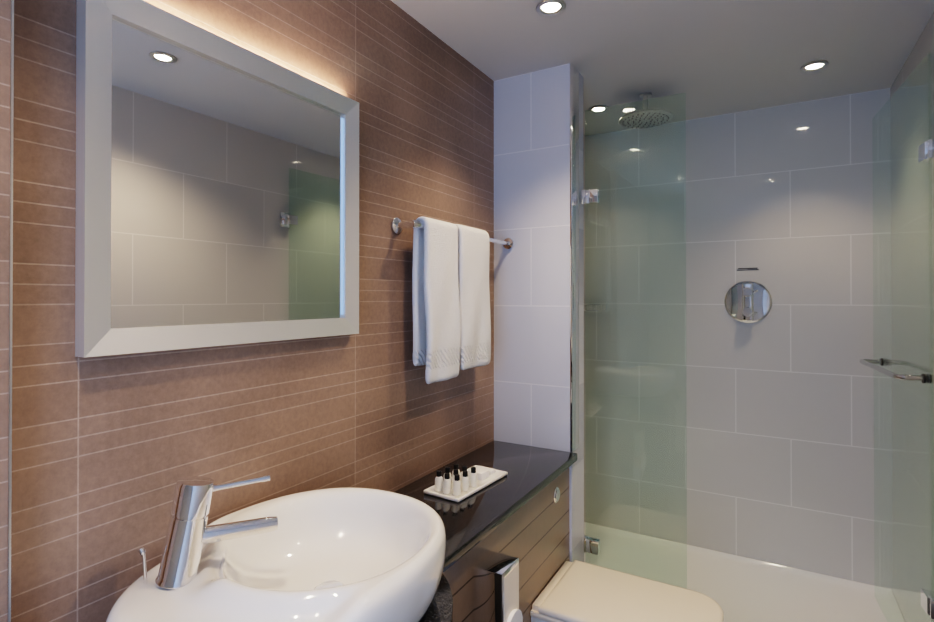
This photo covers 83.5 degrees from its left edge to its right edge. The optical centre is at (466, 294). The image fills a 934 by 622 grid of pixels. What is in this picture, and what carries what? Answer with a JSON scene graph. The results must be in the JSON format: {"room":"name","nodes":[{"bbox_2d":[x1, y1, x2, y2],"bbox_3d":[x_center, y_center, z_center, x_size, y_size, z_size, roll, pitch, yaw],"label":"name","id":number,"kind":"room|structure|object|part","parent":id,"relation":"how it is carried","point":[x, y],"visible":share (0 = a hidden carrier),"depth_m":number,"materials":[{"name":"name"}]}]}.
{"room":"bathroom","nodes":[
{"label":"bathroom","id":0,"kind":"room"},
{"bbox_2d":[0,0,10,621],"bbox_3d":[-1.033,0.241,0.301,0.050,2.420,1.205,0,0,30],"label":"wall","id":1,"kind":"structure","parent":0,"point":[5,49],"depth_m":0.81,"materials":[{"name":"brown tile"}]},
{"bbox_2d":[8,0,13,621],"bbox_3d":[-0.707,0.244,0.810,0.003,2.420,0.003,0,0,30],"label":"trim","id":2,"kind":"structure","parent":1,"relation":"attached to","point":[10,310],"depth_m":0.81,"materials":[{"name":"silver metal"}]},
{"bbox_2d":[11,0,493,621],"bbox_3d":[-0.682,0.245,1.054,0.100,2.420,3.060,0,0,30],"label":"tiled wall","id":3,"kind":"structure","parent":0,"point":[109,452],"depth_m":1.22,"materials":[{"name":"tile"}]},
{"bbox_2d":[75,0,358,357],"bbox_3d":[-0.505,-0.228,1.227,0.033,0.679,0.704,0,0,30],"label":"mirror","id":4,"kind":"object","parent":3,"relation":"attached to","point":[217,190],"visible":1,"depth_m":1.12,"materials":[{"name":"white"}]},
{"bbox_2d":[391,216,513,383],"bbox_3d":[-0.012,0.018,1.989,0.118,0.553,0.731,0,0,30],"label":"towel rail","id":5,"kind":"object","parent":3,"relation":"attached to","point":[451,304],"visible":1,"depth_m":1.81,"materials":[{"name":"silver metal"}]},
{"bbox_2d":[412,217,459,383],"bbox_3d":[-0.104,0.018,1.800,0.086,0.554,0.208,0,0,30],"label":"towel","id":6,"kind":"object","parent":5,"relation":"hanging from","point":[436,243],"depth_m":1.75,"materials":[{"name":"white fabric"}]},
{"bbox_2d":[455,224,490,369],"bbox_3d":[0.010,0.009,1.996,0.091,0.536,0.233,0,0,30],"label":"towel","id":7,"kind":"object","parent":5,"relation":"hanging from","point":[473,243],"depth_m":1.95,"materials":[{"name":"white fabric"}]},
{"bbox_2d":[494,63,583,561],"bbox_3d":[0.316,0.253,2.313,0.360,2.420,0.160,0,0,30],"label":"wall pillar","id":8,"kind":"structure","parent":0,"point":[532,264],"depth_m":2.25,"materials":[{"name":"white tile"}]},
{"bbox_2d":[570,63,578,451],"bbox_3d":[0.451,-0.155,2.192,0.010,1.604,0.088,0,0,30],"label":"trim","id":9,"kind":"structure","parent":8,"relation":"attached to","point":[574,258],"depth_m":2.17,"materials":[{"name":"silver metal"}]},
{"bbox_2d":[391,0,933,136],"bbox_3d":[0.300,-1.014,1.110,1.750,0.100,4.130,0,0,30],"label":"ceiling","id":10,"kind":"structure","parent":0,"point":[708,58],"depth_m":2.01,"materials":[{"name":"grey paint"}]},
{"bbox_2d":[536,0,565,15],"bbox_3d":[0.279,-0.956,1.740,0.098,0.008,0.098,0,0,30],"label":"recessed light","id":11,"kind":"object","parent":10,"relation":"in","point":[549,7],"visible":1,"depth_m":1.74,"materials":[{"name":"white glass"}]},
{"bbox_2d":[589,105,607,112],"bbox_3d":[0.674,-0.950,2.679,0.098,0.008,0.098,0,0,30],"label":"recessed light","id":12,"kind":"object","parent":10,"relation":"in","point":[604,108],"visible":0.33,"depth_m":2.67,"materials":[{"name":"white glass"}]},
{"bbox_2d":[619,92,672,127],"bbox_3d":[0.851,-0.892,2.495,0.242,0.128,0.242,0,0,30],"label":"shower head","id":13,"kind":"object","parent":10,"relation":"attached to","point":[645,96],"visible":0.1,"depth_m":2.48},
{"bbox_2d":[801,60,828,71],"bbox_3d":[1.450,-0.953,2.182,0.098,0.008,0.098,0,0,30],"label":"recessed light","id":14,"kind":"object","parent":10,"relation":"in","point":[814,65],"visible":0.98,"depth_m":2.18,"materials":[{"name":"white glass"}]},
{"bbox_2d":[583,88,892,588],"bbox_3d":[1.312,0.256,2.845,1.750,2.420,0.100,0,0,30],"label":"wall","id":15,"kind":"structure","parent":0,"point":[781,449],"depth_m":2.71,"materials":[{"name":"white tile"}]},
{"bbox_2d":[584,301,606,310],"bbox_3d":[0.711,0.066,3.075,0.196,0.058,0.108,0,0,30],"label":"basket","id":16,"kind":"object","parent":15,"relation":"attached to","point":[594,307],"visible":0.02,"depth_m":3.01,"materials":[{"name":"silver metal"}]},
{"bbox_2d":[725,268,771,322],"bbox_3d":[1.439,0.003,2.675,0.205,0.275,0.067,0,0,30],"label":"shower valve","id":17,"kind":"object","parent":15,"relation":"attached to","point":[748,301],"visible":1,"depth_m":2.65,"materials":[{"name":"silver metal"}]},
{"bbox_2d":[890,12,933,621],"bbox_3d":[0.988,0.243,0.645,0.100,2.420,4.030,0,0,30],"label":"wall","id":18,"kind":"structure","parent":0,"point":[923,47],"depth_m":2.02,"materials":[{"name":"white tile"}]},
{"bbox_2d":[859,53,933,621],"bbox_3d":[1.633,0.275,2.029,0.109,2.128,0.695,0,0,26],"label":"shower door","id":19,"kind":"structure","parent":18,"relation":"attached to","point":[922,378],"depth_m":1.97,"materials":[{"name":"clear glass"}]},
{"bbox_3d":[1.614,0.281,1.986,0.146,0.032,0.532,0,0,30],"label":"handle","id":20,"kind":"part","parent":19,"relation":"part of","materials":[{"name":"silver metal"}]},
{"bbox_2d":[918,139,933,618],"bbox_3d":[1.516,0.269,1.702,0.049,1.570,0.098,0,0,30],"label":"shower door hinges","id":21,"kind":"object","parent":19,"relation":"attached to","point":[925,151],"visible":0.98,"depth_m":1.70,"materials":[{"name":"silver metal"}]},
{"bbox_3d":[0.300,1.506,1.095,1.750,0.100,4.130,0,0,30],"label":"floor","id":22,"kind":"structure","parent":0,"visible":0},
{"bbox_2d":[394,440,576,621],"bbox_3d":[-0.067,1.050,1.458,0.552,0.815,1.694,0,0,30],"label":"vanity unit","id":23,"kind":"object","parent":22,"relation":"on","point":[507,556],"visible":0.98,"depth_m":1.68,"materials":[{"name":"brown wood"}]},
{"bbox_2d":[106,475,445,621],"bbox_3d":[-0.330,0.489,1.026,0.513,0.301,0.621,0,0,30],"label":"basin","id":24,"kind":"object","parent":23,"relation":"in","point":[348,555],"visible":1,"depth_m":0.99,"materials":[{"name":"white ceramic"}]},
{"bbox_2d":[138,475,277,588],"bbox_3d":[-0.475,0.430,0.981,0.139,0.185,0.204,0,0,30],"label":"faucet","id":25,"kind":"object","parent":24,"relation":"on","point":[184,564],"depth_m":0.94,"materials":[{"name":"silver metal"}]},
{"bbox_2d":[423,463,507,501],"bbox_3d":[0.002,0.610,1.782,0.140,0.068,0.310,0,0,34],"label":"tray","id":26,"kind":"object","parent":23,"relation":"on","point":[458,486],"visible":0.98,"depth_m":1.70,"materials":[{"name":"white ceramic"}]},
{"bbox_2d":[530,560,723,621],"bbox_3d":[0.561,1.260,1.812,0.579,0.400,0.376,0,0,30],"label":"toilet","id":27,"kind":"object","parent":22,"relation":"on","point":[577,591],"visible":1,"depth_m":1.81,"materials":[{"name":"white ceramic"}]},
{"bbox_3d":[0.547,1.096,1.821,0.545,0.018,0.372,0,0,30],"label":"seat","id":28,"kind":"part","parent":27,"relation":"part of","materials":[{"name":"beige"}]},
{"bbox_2d":[584,522,904,621],"bbox_3d":[1.051,1.408,2.388,1.550,0.110,0.940,0,0,30],"label":"shower tray","id":29,"kind":"object","parent":22,"relation":"on","point":[736,588],"visible":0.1,"depth_m":2.50,"materials":[{"name":"white ceramic"}]},
{"bbox_2d":[582,93,686,586],"bbox_3d":[0.675,0.276,2.139,0.413,2.128,0.034,0,0,30],"label":"screen","id":30,"kind":"object","parent":29,"relation":"on","point":[591,544],"visible":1,"depth_m":2.14,"materials":[{"name":"clear glass"}]}
]}

